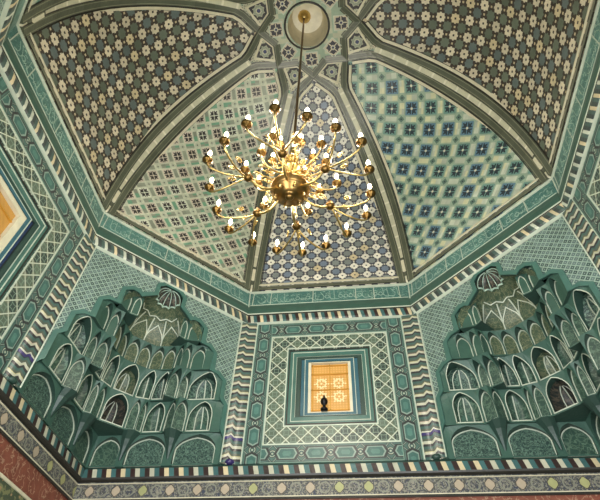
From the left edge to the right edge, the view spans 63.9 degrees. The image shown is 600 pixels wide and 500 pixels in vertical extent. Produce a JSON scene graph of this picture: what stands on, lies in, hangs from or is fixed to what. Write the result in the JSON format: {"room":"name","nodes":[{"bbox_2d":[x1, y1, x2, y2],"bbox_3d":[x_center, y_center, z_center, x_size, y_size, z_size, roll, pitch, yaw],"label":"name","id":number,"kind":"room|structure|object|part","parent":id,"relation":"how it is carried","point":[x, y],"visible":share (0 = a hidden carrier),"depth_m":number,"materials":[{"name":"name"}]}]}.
{"room":"mosque","nodes":[
{"label":"mosque","id":0,"kind":"room"},
{"bbox_2d":[0,0,5,15],"bbox_3d":[-3.053,-2.626,4.294,2.343,2.854,2.343,-4,-49,5],"label":"wall","id":1,"kind":"structure","parent":0,"point":[2,2],"depth_m":5.83,"materials":[{"name":"tile"}]},
{"bbox_2d":[0,0,17,47],"bbox_3d":[-2.982,-3.611,5.465,0.065,0.230,3.314,32,-55,-23],"label":"trim","id":2,"kind":"structure","parent":1,"relation":"attached to","point":[9,7],"depth_m":6.01,"materials":[{"name":"beige tile"}]},
{"bbox_2d":[0,73,118,466],"bbox_3d":[-4.130,1.157,4.440,0.382,8.160,8.000,-4,-49,5],"label":"wall","id":3,"kind":"structure","parent":0,"point":[25,297],"depth_m":6.84,"materials":[{"name":"green tile"}]},
{"bbox_2d":[2,0,27,43],"bbox_3d":[-3.113,-4.042,5.786,0.390,0.810,3.604,32,-55,-23],"label":"trim","id":4,"kind":"structure","parent":3,"relation":"attached to","point":[21,4],"depth_m":6.65,"materials":[{"name":"tile"}]},
{"bbox_2d":[0,141,49,300],"bbox_3d":[-3.975,-0.400,6.229,0.172,1.550,1.520,-4,-49,5],"label":"window","id":5,"kind":"structure","parent":3,"relation":"in","point":[23,226],"depth_m":6.59,"materials":[{"name":"teal glass"}]},
{"bbox_2d":[0,203,11,236],"bbox_3d":[-4.018,-0.403,6.240,0.025,0.970,0.680,-4,-49,5],"label":"grille","id":6,"kind":"object","parent":5,"relation":"attached to","point":[5,208],"depth_m":6.52,"materials":[{"name":"orange wood"}]},
{"bbox_3d":[-4.040,-0.402,6.243,0.020,0.990,0.690,-4,-49,5],"label":"lit pane","id":7,"kind":"part","parent":5,"relation":"part of","materials":[{"name":"orange glass"}]},
{"bbox_3d":[-4.011,-0.401,6.236,0.100,1.120,0.800,-4,-49,5],"label":"frame","id":8,"kind":"part","parent":5,"relation":"part of","materials":[{"name":"beige tile"}]},
{"bbox_2d":[0,399,77,499],"bbox_3d":[-3.951,1.190,4.372,0.046,1.625,8.000,-4,-49,5],"label":"trim","id":9,"kind":"structure","parent":3,"relation":"attached to","point":[28,470],"depth_m":6.41,"materials":[{"name":"tile"}]},
{"bbox_2d":[0,372,84,482],"bbox_3d":[-3.904,0.585,5.068,0.085,0.221,8.000,-4,-49,5],"label":"trim","id":10,"kind":"structure","parent":3,"relation":"attached to","point":[9,395],"depth_m":6.62,"materials":[{"name":"tile"}]},
{"bbox_2d":[0,47,95,241],"bbox_3d":[-3.823,-1.419,7.391,0.065,0.230,3.314,-4,-49,5],"label":"trim","id":11,"kind":"structure","parent":3,"relation":"attached to","point":[6,70],"depth_m":7.17,"materials":[{"name":"beige tile"}]},
{"bbox_2d":[3,233,96,388],"bbox_3d":[-3.697,0.770,7.250,0.170,2.856,0.342,-4,-49,5],"label":"pilaster","id":12,"kind":"object","parent":3,"relation":"attached to","point":[30,347],"visible":0.9,"depth_m":7.01,"materials":[{"name":"tile"}]},
{"bbox_2d":[1,25,104,234],"bbox_3d":[-3.994,-1.747,7.803,0.390,0.810,3.604,-4,-49,5],"label":"trim","id":13,"kind":"structure","parent":3,"relation":"attached to","point":[16,49],"depth_m":7.59,"materials":[{"name":"tile"}]},
{"bbox_2d":[2,0,597,314],"bbox_3d":[0.213,-3.769,9.433,8.900,6.810,8.900,-4,-49,5],"label":"ceiling","id":14,"kind":"structure","parent":0,"point":[461,107],"depth_m":10.67,"materials":[{"name":"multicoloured tile"}]},
{"bbox_3d":[-1.586,-4.840,8.480,3.601,4.441,3.397,32,-55,-23],"label":"dome panel","id":15,"kind":"part","parent":14,"relation":"part of","materials":[{"name":"beige tile"}]},
{"bbox_3d":[-2.086,-3.569,9.598,3.574,4.441,3.397,-4,-49,5],"label":"dome panel","id":16,"kind":"part","parent":14,"relation":"part of","materials":[{"name":"tile"}]},
{"bbox_3d":[-1.222,-2.388,10.584,3.397,4.441,3.601,32,-55,-23],"label":"dome panel","id":17,"kind":"part","parent":14,"relation":"part of","materials":[{"name":"beige tile"}]},
{"bbox_2d":[202,10,375,256],"bbox_3d":[-0.013,-3.142,8.741,2.100,7.710,2.247,-4,-49,5],"label":"chandelier","id":18,"kind":"object","parent":14,"relation":"hanging from","point":[291,188],"visible":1,"depth_m":5.96,"materials":[{"name":"gold metal"}]},
{"bbox_3d":[-0.679,-1.070,5.847,0.962,0.551,0.740,-4,-49,5],"label":"arm","id":19,"kind":"part","parent":18,"relation":"part of","materials":[{"name":"gold metal"}]},
{"bbox_3d":[-0.583,-0.473,6.359,0.952,0.551,0.781,-4,-49,5],"label":"arm","id":20,"kind":"part","parent":18,"relation":"part of","materials":[{"name":"gold metal"}]},
{"bbox_3d":[-0.437,-0.958,6.138,0.570,0.300,0.022,8,-49,-4],"label":"arm","id":21,"kind":"part","parent":18,"relation":"part of","materials":[{"name":"gold metal"}]},
{"bbox_3d":[-0.322,-1.060,6.077,0.325,0.250,0.325,-4,-49,5],"label":"arm","id":22,"kind":"part","parent":18,"relation":"part of","materials":[{"name":"gold metal"}]},
{"bbox_3d":[-0.215,-1.234,5.688,0.706,0.551,1.023,-4,-49,5],"label":"arm","id":23,"kind":"part","parent":18,"relation":"part of","materials":[{"name":"gold metal"}]},
{"bbox_3d":[-0.234,-1.146,5.967,0.164,0.300,0.550,-4,-49,5],"label":"arm","id":24,"kind":"part","parent":18,"relation":"part of","materials":[{"name":"gold metal"}]},
{"bbox_3d":[-0.123,-0.731,5.949,0.500,0.330,0.500,-4,-49,5],"label":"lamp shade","id":25,"kind":"part","parent":18,"relation":"part of","materials":[{"name":"gold metal"}]},
{"bbox_3d":[-0.104,-1.150,6.435,0.260,0.994,0.260,-4,-49,5],"label":"baluster stem","id":26,"kind":"part","parent":18,"relation":"part of","materials":[{"name":"gold metal"}]},
{"bbox_3d":[-0.075,-1.129,6.008,0.022,0.250,0.450,8,-49,-4],"label":"arm","id":27,"kind":"part","parent":18,"relation":"part of","materials":[{"name":"gold metal"}]},
{"bbox_3d":[0.005,-3.537,9.199,0.041,6.360,0.041,-22,-53,20],"label":"rod","id":28,"kind":"part","parent":18,"relation":"part of","materials":[{"name":"brown metal"}]},
{"bbox_3d":[-0.025,-0.395,6.404,0.706,0.551,1.023,-4,-49,5],"label":"arm","id":29,"kind":"part","parent":18,"relation":"part of","materials":[{"name":"gold metal"}]},
{"bbox_3d":[0.088,-1.103,5.991,0.410,0.300,0.410,-4,-49,5],"label":"arm","id":30,"kind":"part","parent":18,"relation":"part of","materials":[{"name":"gold metal"}]},
{"bbox_3d":[0.133,-0.999,6.112,0.450,0.250,0.022,-16,-52,15],"label":"arm","id":31,"kind":"part","parent":18,"relation":"part of","materials":[{"name":"gold metal"}]},
{"bbox_3d":[0.207,-0.872,6.186,0.570,0.300,0.022,8,-49,-4],"label":"arm","id":32,"kind":"part","parent":18,"relation":"part of","materials":[{"name":"gold metal"}]},
{"bbox_3d":[0.344,-1.155,5.733,0.952,0.551,0.781,-4,-49,5],"label":"arm","id":33,"kind":"part","parent":18,"relation":"part of","materials":[{"name":"gold metal"}]},
{"bbox_3d":[0.440,-0.559,6.244,0.962,0.551,0.740,-4,-49,5],"label":"arm","id":34,"kind":"part","parent":18,"relation":"part of","materials":[{"name":"gold metal"}]},
{"bbox_3d":[0.465,-2.010,10.844,3.397,4.441,3.666,-4,-49,5],"label":"dome panel","id":35,"kind":"part","parent":14,"relation":"part of","materials":[{"name":"blue tile"}]},
{"bbox_3d":[1.957,-2.632,10.248,3.731,4.441,3.397,32,-55,-23],"label":"dome panel","id":36,"kind":"part","parent":14,"relation":"part of","materials":[{"name":"teal tile"}]},
{"bbox_3d":[2.417,-3.865,9.165,3.757,4.441,3.397,-4,-49,5],"label":"dome panel","id":37,"kind":"part","parent":14,"relation":"part of","materials":[{"name":"tile"}]},
{"bbox_2d":[84,312,599,467],"bbox_3d":[0.466,4.023,6.733,8.000,8.160,0.382,-4,-49,5],"label":"wall","id":38,"kind":"structure","parent":0,"point":[395,436],"depth_m":8.04,"materials":[{"name":"green tile"}]},
{"bbox_2d":[15,249,240,467],"bbox_3d":[-2.429,1.637,7.975,2.363,2.892,2.363,-4,-49,5],"label":"muqarnas squinch","id":39,"kind":"object","parent":38,"relation":"attached to","point":[123,373],"visible":0.99,"depth_m":8.09,"materials":[{"name":"green tile"}]},
{"bbox_3d":[-3.674,2.006,6.757,0.001,0.448,0.660,-4,-49,5],"label":"glazed panel","id":40,"kind":"part","parent":39,"relation":"part of","materials":[{"name":"green tile"}]},
{"bbox_3d":[-3.621,1.654,7.135,0.154,0.494,0.406,-4,-49,5],"label":"glazed panel","id":41,"kind":"part","parent":39,"relation":"part of","materials":[{"name":"green tile"}]},
{"bbox_3d":[-3.582,2.624,7.287,0.001,0.448,0.621,-4,-49,5],"label":"glazed panel","id":42,"kind":"part","parent":39,"relation":"part of","materials":[{"name":"green tile"}]},
{"bbox_3d":[-3.431,1.895,7.335,0.210,0.494,0.001,35,-56,-25],"label":"glazed panel","id":43,"kind":"part","parent":39,"relation":"part of","materials":[{"name":"green tile"}]},
{"bbox_3d":[-3.555,1.338,7.548,0.185,0.456,0.485,-4,-49,5],"label":"glazed panel","id":44,"kind":"part","parent":39,"relation":"part of","materials":[{"name":"tile"}]},
{"bbox_3d":[-3.507,3.130,7.721,0.001,0.448,0.427,-4,-49,5],"label":"glazed panel","id":45,"kind":"part","parent":39,"relation":"part of","materials":[{"name":"green tile"}]},
{"bbox_3d":[-3.523,2.242,7.638,0.154,0.494,0.308,-4,-49,5],"label":"glazed panel","id":46,"kind":"part","parent":39,"relation":"part of","materials":[{"name":"green tile"}]},
{"bbox_3d":[-3.375,1.591,7.759,0.001,0.456,0.137,-28,-56,24],"label":"glazed panel","id":47,"kind":"part","parent":39,"relation":"part of","materials":[{"name":"green tile"}]},
{"bbox_3d":[-3.361,2.402,7.770,0.111,0.494,0.001,21,-52,-15],"label":"glazed panel","id":48,"kind":"part","parent":39,"relation":"part of","materials":[{"name":"green tile"}]},
{"bbox_3d":[-3.284,2.483,7.837,0.001,0.494,0.149,-17,-52,16],"label":"glazed panel","id":49,"kind":"part","parent":39,"relation":"part of","materials":[{"name":"green tile"}]},
{"bbox_3d":[-3.258,1.703,7.851,0.177,0.456,0.001,37,-57,-26],"label":"glazed panel","id":50,"kind":"part","parent":39,"relation":"part of","materials":[{"name":"green tile"}]},
{"bbox_3d":[-3.251,1.100,7.966,0.001,0.418,0.227,-5,-50,7],"label":"glazed panel","id":51,"kind":"part","parent":39,"relation":"part of","materials":[{"name":"green tile"}]},
{"bbox_3d":[-3.173,3.338,7.888,0.427,0.448,0.001,-4,-49,5],"label":"glazed panel","id":52,"kind":"part","parent":39,"relation":"part of","materials":[{"name":"green tile"}]},
{"bbox_3d":[-3.286,2.096,8.191,0.108,0.456,0.234,-21,-53,19],"label":"glazed panel","id":53,"kind":"part","parent":39,"relation":"part of","materials":[{"name":"green tile"}]},
{"bbox_3d":[-3.153,1.263,8.102,0.148,0.418,0.001,34,-56,-24],"label":"glazed panel","id":54,"kind":"part","parent":39,"relation":"part of","materials":[{"name":"green tile"}]},
{"bbox_3d":[-3.191,2.793,8.099,0.385,0.492,0.400,27,-53,-19],"label":"glazed panel","id":55,"kind":"part","parent":39,"relation":"part of","materials":[{"name":"tile"}]},
{"bbox_3d":[-3.167,1.501,8.309,0.001,0.418,0.194,-4,-49,5],"label":"glazed panel","id":56,"kind":"part","parent":39,"relation":"part of","materials":[{"name":"green tile"}]},
{"bbox_3d":[-3.131,1.673,8.455,0.001,0.418,0.204,-8,-50,9],"label":"glazed panel","id":57,"kind":"part","parent":39,"relation":"part of","materials":[{"name":"green tile"}]},
{"bbox_3d":[-3.096,2.369,8.419,0.353,0.456,0.277,28,-54,-20],"label":"glazed panel","id":58,"kind":"part","parent":39,"relation":"part of","materials":[{"name":"green tile"}]},
{"bbox_3d":[-3.001,0.868,8.338,0.001,0.380,0.201,-14,-51,14],"label":"glazed panel","id":59,"kind":"part","parent":39,"relation":"part of","materials":[{"name":"green tile"}]},
{"bbox_3d":[-3.005,1.831,8.587,0.207,0.418,0.001,32,-55,-23],"label":"glazed panel","id":60,"kind":"part","parent":39,"relation":"part of","materials":[{"name":"green tile"}]},
{"bbox_3d":[-2.800,2.784,8.078,0.149,0.494,0.001,9,-49,-5],"label":"glazed panel","id":61,"kind":"part","parent":39,"relation":"part of","materials":[{"name":"green tile"}]},
{"bbox_3d":[-2.861,0.992,8.440,0.124,0.380,0.001,22,-52,-16],"label":"glazed panel","id":62,"kind":"part","parent":39,"relation":"part of","materials":[{"name":"green tile"}]},
{"bbox_3d":[-2.681,2.826,8.109,0.001,0.494,0.111,-31,-57,25],"label":"glazed panel","id":63,"kind":"part","parent":39,"relation":"part of","materials":[{"name":"green tile"}]},
{"bbox_3d":[-2.822,1.944,8.678,0.207,0.418,0.001,32,-55,-23],"label":"glazed panel","id":64,"kind":"part","parent":39,"relation":"part of","materials":[{"name":"green tile"}]},
{"bbox_3d":[-2.507,3.295,7.824,0.621,0.448,0.001,-4,-49,5],"label":"glazed panel","id":65,"kind":"part","parent":39,"relation":"part of","materials":[{"name":"green tile"}]},
{"bbox_3d":[-2.721,2.448,8.473,0.234,0.456,0.108,13,-50,-9],"label":"glazed panel","id":66,"kind":"part","parent":39,"relation":"part of","materials":[{"name":"green tile"}]},
{"bbox_3d":[-2.443,2.916,8.178,0.308,0.494,0.154,-4,-49,5],"label":"glazed panel","id":67,"kind":"part","parent":39,"relation":"part of","materials":[{"name":"green tile"}]},
{"bbox_3d":[-2.594,2.007,8.723,0.204,0.418,0.001,0,-49,2],"label":"glazed panel","id":68,"kind":"part","parent":39,"relation":"part of","materials":[{"name":"green tile"}]},
{"bbox_3d":[-2.451,2.479,8.489,0.200,0.456,0.123,-4,-49,5],"label":"glazed panel","id":69,"kind":"part","parent":39,"relation":"part of","materials":[{"name":"tile"}]},
{"bbox_3d":[-2.366,2.000,8.708,0.194,0.418,0.001,-4,-49,5],"label":"glazed panel","id":70,"kind":"part","parent":39,"relation":"part of","materials":[{"name":"green tile"}]},
{"bbox_3d":[-2.171,2.785,8.055,0.219,0.494,0.001,-35,-59,28],"label":"glazed panel","id":71,"kind":"part","parent":39,"relation":"part of","materials":[{"name":"green tile"}]},
{"bbox_3d":[-2.221,2.350,8.369,0.177,0.456,0.001,27,-53,-19],"label":"glazed panel","id":72,"kind":"part","parent":39,"relation":"part of","materials":[{"name":"green tile"}]},
{"bbox_3d":[-2.171,1.940,8.648,0.160,0.418,0.001,-30,-57,25],"label":"glazed panel","id":73,"kind":"part","parent":39,"relation":"part of","materials":[{"name":"green tile"}]},
{"bbox_3d":[-2.014,2.778,8.042,0.210,0.494,0.001,29,-54,-21],"label":"glazed panel","id":74,"kind":"part","parent":39,"relation":"part of","materials":[{"name":"green tile"}]},
{"bbox_3d":[-2.053,2.415,8.419,0.137,0.456,0.001,19,-51,-14],"label":"glazed panel","id":75,"kind":"part","parent":39,"relation":"part of","materials":[{"name":"green tile"}]},
{"bbox_3d":[-2.126,1.450,8.806,0.001,0.380,0.124,-32,-57,26],"label":"glazed panel","id":76,"kind":"part","parent":39,"relation":"part of","materials":[{"name":"green tile"}]},
{"bbox_3d":[-2.062,1.943,8.647,0.148,0.418,0.001,30,-54,-22],"label":"glazed panel","id":77,"kind":"part","parent":39,"relation":"part of","materials":[{"name":"green tile"}]},
{"bbox_3d":[-1.938,1.530,8.869,0.201,0.380,0.001,6,-49,-3],"label":"glazed panel","id":78,"kind":"part","parent":39,"relation":"part of","materials":[{"name":"green tile"}]},
{"bbox_3d":[-1.693,3.241,7.745,0.660,0.448,0.001,-4,-49,5],"label":"glazed panel","id":79,"kind":"part","parent":39,"relation":"part of","materials":[{"name":"green tile"}]},
{"bbox_3d":[-1.833,1.984,8.673,0.227,0.418,0.001,-2,-49,4],"label":"glazed panel","id":80,"kind":"part","parent":39,"relation":"part of","materials":[{"name":"green tile"}]},
{"bbox_3d":[-1.667,2.872,8.110,0.406,0.494,0.154,-4,-49,5],"label":"glazed panel","id":81,"kind":"part","parent":39,"relation":"part of","materials":[{"name":"green tile"}]},
{"bbox_3d":[-1.692,2.499,8.477,0.485,0.456,0.185,-4,-49,5],"label":"glazed panel","id":82,"kind":"part","parent":39,"relation":"part of","materials":[{"name":"tile"}]},
{"bbox_2d":[92,236,247,322],"bbox_3d":[-2.355,0.621,9.095,3.314,0.230,0.065,32,-55,-23],"label":"trim","id":83,"kind":"structure","parent":38,"relation":"attached to","point":[102,245],"depth_m":8.99,"materials":[{"name":"beige tile"}]},
{"bbox_2d":[96,212,250,315],"bbox_3d":[-2.456,0.390,9.587,3.604,0.810,0.390,32,-55,-23],"label":"trim","id":84,"kind":"structure","parent":38,"relation":"attached to","point":[118,233],"depth_m":9.46,"materials":[{"name":"tile"}]},
{"bbox_2d":[220,322,258,464],"bbox_3d":[-1.047,2.422,8.573,0.342,2.856,0.166,-4,-49,5],"label":"pilaster","id":85,"kind":"object","parent":38,"relation":"attached to","point":[237,410],"visible":0.98,"depth_m":8.35,"materials":[{"name":"tile"}]},
{"bbox_2d":[248,283,410,315],"bbox_3d":[0.598,1.116,10.094,3.604,0.810,0.390,-4,-49,5],"label":"trim","id":86,"kind":"structure","parent":38,"relation":"attached to","point":[397,295],"depth_m":10.01,"materials":[{"name":"tile"}]},
{"bbox_2d":[247,307,411,324],"bbox_3d":[0.562,1.314,9.579,3.314,0.230,0.065,-4,-49,5],"label":"trim","id":87,"kind":"structure","parent":38,"relation":"attached to","point":[392,312],"depth_m":9.54,"materials":[{"name":"beige tile"}]},
{"bbox_2d":[284,347,376,424],"bbox_3d":[0.527,2.407,8.475,1.520,1.550,0.172,-4,-49,5],"label":"window","id":88,"kind":"structure","parent":38,"relation":"in","point":[344,376],"depth_m":8.46,"materials":[{"name":"teal glass"}]},
{"bbox_2d":[320,395,327,411],"bbox_3d":[0.412,2.598,8.189,0.130,0.300,0.127,-4,-49,5],"label":"lamp","id":89,"kind":"object","parent":88,"relation":"on","point":[324,401],"visible":1,"depth_m":8.14,"materials":[{"name":"metal"}]},
{"bbox_3d":[0.532,2.431,8.502,0.800,1.120,0.100,-4,-49,5],"label":"frame","id":90,"kind":"part","parent":88,"relation":"part of","materials":[{"name":"beige tile"}]},
{"bbox_2d":[311,363,349,411],"bbox_3d":[0.533,2.433,8.511,0.680,0.970,0.025,-4,-49,5],"label":"grille","id":91,"kind":"object","parent":88,"relation":"attached to","point":[331,380],"depth_m":8.54,"materials":[{"name":"orange wood"}]},
{"bbox_3d":[0.535,2.450,8.525,0.690,0.990,0.020,-4,-49,5],"label":"lit pane","id":92,"kind":"part","parent":88,"relation":"part of","materials":[{"name":"orange glass"}]},
{"bbox_2d":[72,472,599,499],"bbox_3d":[0.444,3.930,6.565,8.000,1.625,0.046,-4,-49,5],"label":"trim","id":93,"kind":"structure","parent":38,"relation":"attached to","point":[551,486],"depth_m":7.01,"materials":[{"name":"tile"}]},
{"bbox_2d":[79,457,599,482],"bbox_3d":[0.469,3.312,7.250,8.000,0.221,0.085,-4,-49,5],"label":"trim","id":94,"kind":"structure","parent":38,"relation":"attached to","point":[564,464],"depth_m":7.19,"materials":[{"name":"tile"}]},
{"bbox_2d":[400,313,446,459],"bbox_3d":[2.080,2.216,8.272,0.342,2.856,0.166,-4,-49,5],"label":"pilaster","id":95,"kind":"object","parent":38,"relation":"attached to","point":[433,446],"visible":0.95,"depth_m":8.05,"materials":[{"name":"tile"}]},
{"bbox_2d":[408,178,561,306],"bbox_3d":[3.380,0.006,9.026,0.390,0.810,3.604,32,-55,-23],"label":"trim","id":96,"kind":"structure","parent":38,"relation":"attached to","point":[545,197],"depth_m":8.85,"materials":[{"name":"tile"}]},
{"bbox_2d":[411,203,565,313],"bbox_3d":[3.218,0.255,8.559,0.065,0.230,3.314,32,-55,-23],"label":"trim","id":97,"kind":"structure","parent":38,"relation":"attached to","point":[555,213],"depth_m":8.39,"materials":[{"name":"beige tile"}]},
{"bbox_2d":[418,217,599,459],"bbox_3d":[3.210,1.266,7.433,2.363,2.892,2.363,-4,-49,5],"label":"muqarnas squinch","id":98,"kind":"object","parent":38,"relation":"attached to","point":[528,349],"visible":1,"depth_m":7.60,"materials":[{"name":"green tile"}]},
{"bbox_3d":[2.700,2.210,8.055,0.485,0.456,0.185,-4,-49,5],"label":"glazed panel","id":99,"kind":"part","parent":98,"relation":"part of","materials":[{"name":"tile"}]},
{"bbox_3d":[2.808,1.679,8.227,0.227,0.418,0.001,-5,-50,7],"label":"glazed panel","id":100,"kind":"part","parent":98,"relation":"part of","materials":[{"name":"green tile"}]},
{"bbox_3d":[2.888,1.213,8.404,0.201,0.380,0.001,-14,-51,14],"label":"glazed panel","id":101,"kind":"part","parent":98,"relation":"part of","materials":[{"name":"green tile"}]},
{"bbox_3d":[2.654,2.588,7.694,0.406,0.494,0.154,-4,-49,5],"label":"glazed panel","id":102,"kind":"part","parent":98,"relation":"part of","materials":[{"name":"green tile"}]},
{"bbox_3d":[3.048,1.110,8.309,0.001,0.380,0.124,22,-52,-16],"label":"glazed panel","id":103,"kind":"part","parent":98,"relation":"part of","materials":[{"name":"green tile"}]},
{"bbox_3d":[2.658,2.955,7.327,0.660,0.448,0.001,-4,-49,5],"label":"glazed panel","id":104,"kind":"part","parent":98,"relation":"part of","materials":[{"name":"green tile"}]},
{"bbox_3d":[3.020,1.609,8.158,0.001,0.418,0.148,34,-56,-24],"label":"glazed panel","id":105,"kind":"part","parent":98,"relation":"part of","materials":[{"name":"green tile"}]},
{"bbox_3d":[3.029,2.081,7.930,0.137,0.456,0.001,-28,-56,24],"label":"glazed panel","id":106,"kind":"part","parent":98,"relation":"part of","materials":[{"name":"green tile"}]},
{"bbox_3d":[3.126,1.591,8.139,0.160,0.418,0.001,21,-52,-15],"label":"glazed panel","id":107,"kind":"part","parent":98,"relation":"part of","materials":[{"name":"green tile"}]},
{"bbox_3d":[2.966,2.450,7.563,0.001,0.494,0.210,35,-56,-25],"label":"glazed panel","id":108,"kind":"part","parent":98,"relation":"part of","materials":[{"name":"green tile"}]},
{"bbox_3d":[3.175,1.995,7.850,0.001,0.456,0.177,37,-57,-26],"label":"glazed panel","id":109,"kind":"part","parent":98,"relation":"part of","materials":[{"name":"green tile"}]},
{"bbox_3d":[3.335,1.625,8.160,0.194,0.418,0.001,-4,-49,5],"label":"glazed panel","id":110,"kind":"part","parent":98,"relation":"part of","materials":[{"name":"green tile"}]},
{"bbox_3d":[3.123,2.437,7.545,0.219,0.494,0.001,25,-53,-18],"label":"glazed panel","id":111,"kind":"part","parent":98,"relation":"part of","materials":[{"name":"green tile"}]},
{"bbox_3d":[3.439,2.092,7.923,0.200,0.456,0.123,-4,-49,5],"label":"glazed panel","id":112,"kind":"part","parent":98,"relation":"part of","materials":[{"name":"tile"}]},
{"bbox_3d":[3.560,1.603,8.131,0.204,0.418,0.001,-8,-50,9],"label":"glazed panel","id":113,"kind":"part","parent":98,"relation":"part of","materials":[{"name":"green tile"}]},
{"bbox_3d":[3.428,2.530,7.613,0.308,0.494,0.154,-4,-49,5],"label":"glazed panel","id":114,"kind":"part","parent":98,"relation":"part of","materials":[{"name":"green tile"}]},
{"bbox_3d":[3.634,0.564,7.815,0.124,0.380,0.001,-32,-57,26],"label":"glazed panel","id":115,"kind":"part","parent":98,"relation":"part of","materials":[{"name":"green tile"}]},
{"bbox_3d":[3.766,1.511,8.044,0.001,0.418,0.207,32,-55,-23],"label":"glazed panel","id":116,"kind":"part","parent":98,"relation":"part of","materials":[{"name":"green tile"}]},
{"bbox_3d":[3.694,2.026,7.856,0.234,0.456,0.108,-21,-53,19],"label":"glazed panel","id":117,"kind":"part","parent":98,"relation":"part of","materials":[{"name":"green tile"}]},
{"bbox_3d":[3.472,2.901,7.249,0.621,0.448,0.001,-4,-49,5],"label":"glazed panel","id":118,"kind":"part","parent":98,"relation":"part of","materials":[{"name":"green tile"}]},
{"bbox_3d":[3.736,0.425,7.690,0.001,0.380,0.201,6,-49,-3],"label":"glazed panel","id":119,"kind":"part","parent":98,"relation":"part of","materials":[{"name":"green tile"}]},
{"bbox_3d":[3.635,2.410,7.502,0.001,0.494,0.111,21,-52,-15],"label":"glazed panel","id":120,"kind":"part","parent":98,"relation":"part of","materials":[{"name":"green tile"}]},
{"bbox_3d":[3.911,1.376,7.922,0.001,0.418,0.207,32,-55,-23],"label":"glazed panel","id":121,"kind":"part","parent":98,"relation":"part of","materials":[{"name":"green tile"}]},
{"bbox_3d":[3.740,2.354,7.449,0.149,0.494,0.001,-17,-52,16],"label":"glazed panel","id":122,"kind":"part","parent":98,"relation":"part of","materials":[{"name":"green tile"}]},
{"bbox_3d":[3.989,1.204,7.771,0.001,0.418,0.204,0,-49,2],"label":"glazed panel","id":123,"kind":"part","parent":98,"relation":"part of","materials":[{"name":"green tile"}]},
{"bbox_3d":[4.049,1.889,7.724,0.277,0.456,0.353,28,-54,-20],"label":"glazed panel","id":124,"kind":"part","parent":98,"relation":"part of","materials":[{"name":"green tile"}]},
{"bbox_3d":[3.890,0.799,7.425,0.001,0.418,0.148,30,-54,-22],"label":"glazed panel","id":125,"kind":"part","parent":98,"relation":"part of","materials":[{"name":"green tile"}]},
{"bbox_3d":[3.938,0.627,7.275,0.001,0.418,0.227,-2,-49,4],"label":"glazed panel","id":126,"kind":"part","parent":98,"relation":"part of","materials":[{"name":"green tile"}]},
{"bbox_3d":[4.145,2.293,7.379,0.400,0.492,0.385,27,-53,-19],"label":"glazed panel","id":127,"kind":"part","parent":98,"relation":"part of","materials":[{"name":"tile"}]},
{"bbox_3d":[4.144,1.607,7.477,0.108,0.456,0.234,13,-50,-9],"label":"glazed panel","id":128,"kind":"part","parent":98,"relation":"part of","materials":[{"name":"green tile"}]},
{"bbox_3d":[4.002,1.226,7.153,0.001,0.456,0.177,27,-53,-19],"label":"glazed panel","id":129,"kind":"part","parent":98,"relation":"part of","materials":[{"name":"green tile"}]},
{"bbox_3d":[4.125,1.996,7.125,0.001,0.494,0.149,9,-49,-5],"label":"glazed panel","id":130,"kind":"part","parent":98,"relation":"part of","materials":[{"name":"green tile"}]},
{"bbox_3d":[4.084,1.100,7.042,0.001,0.456,0.137,19,-51,-14],"label":"glazed panel","id":131,"kind":"part","parent":98,"relation":"part of","materials":[{"name":"green tile"}]},
{"bbox_3d":[4.138,2.857,7.185,0.427,0.448,0.001,-4,-49,5],"label":"glazed panel","id":132,"kind":"part","parent":98,"relation":"part of","materials":[{"name":"green tile"}]},
{"bbox_3d":[4.177,1.906,7.045,0.111,0.494,0.001,-31,-57,25],"label":"glazed panel","id":133,"kind":"part","parent":98,"relation":"part of","materials":[{"name":"green tile"}]},
{"bbox_3d":[4.185,0.829,6.803,0.185,0.456,0.485,-4,-49,5],"label":"glazed panel","id":134,"kind":"part","parent":98,"relation":"part of","materials":[{"name":"tile"}]},
{"bbox_3d":[4.289,1.728,6.887,0.154,0.494,0.308,-4,-49,5],"label":"glazed panel","id":135,"kind":"part","parent":98,"relation":"part of","materials":[{"name":"green tile"}]},
{"bbox_3d":[4.096,1.399,6.611,0.001,0.494,0.210,29,-54,-21],"label":"glazed panel","id":136,"kind":"part","parent":98,"relation":"part of","materials":[{"name":"green tile"}]},
{"bbox_3d":[4.404,2.610,6.960,0.001,0.448,0.427,-4,-49,5],"label":"glazed panel","id":137,"kind":"part","parent":98,"relation":"part of","materials":[{"name":"green tile"}]},
{"bbox_2d":[542,114,599,282],"bbox_3d":[4.132,0.614,3.646,0.382,8.160,8.000,-4,-49,5],"label":"wall","id":138,"kind":"structure","parent":0,"point":[586,197],"depth_m":6.83,"materials":[{"name":"green tile"}]},
{"bbox_2d":[551,0,599,200],"bbox_3d":[4.261,-2.290,7.009,0.390,0.810,3.604,-4,-49,5],"label":"trim","id":139,"kind":"structure","parent":138,"relation":"attached to","point":[589,71],"depth_m":7.17,"materials":[{"name":"tile"}]},
{"bbox_2d":[562,74,599,208],"bbox_3d":[4.059,-1.938,6.633,0.065,0.230,3.314,-4,-49,5],"label":"trim","id":140,"kind":"structure","parent":138,"relation":"attached to","point":[594,110],"depth_m":6.94,"materials":[{"name":"beige tile"}]},
{"bbox_2d":[562,198,599,274],"bbox_3d":[4.194,0.251,6.491,0.170,2.856,0.342,-4,-49,5],"label":"pilaster","id":141,"kind":"object","parent":138,"relation":"attached to","point":[579,225],"visible":0.99,"depth_m":7.08,"materials":[{"name":"tile"}]}
]}

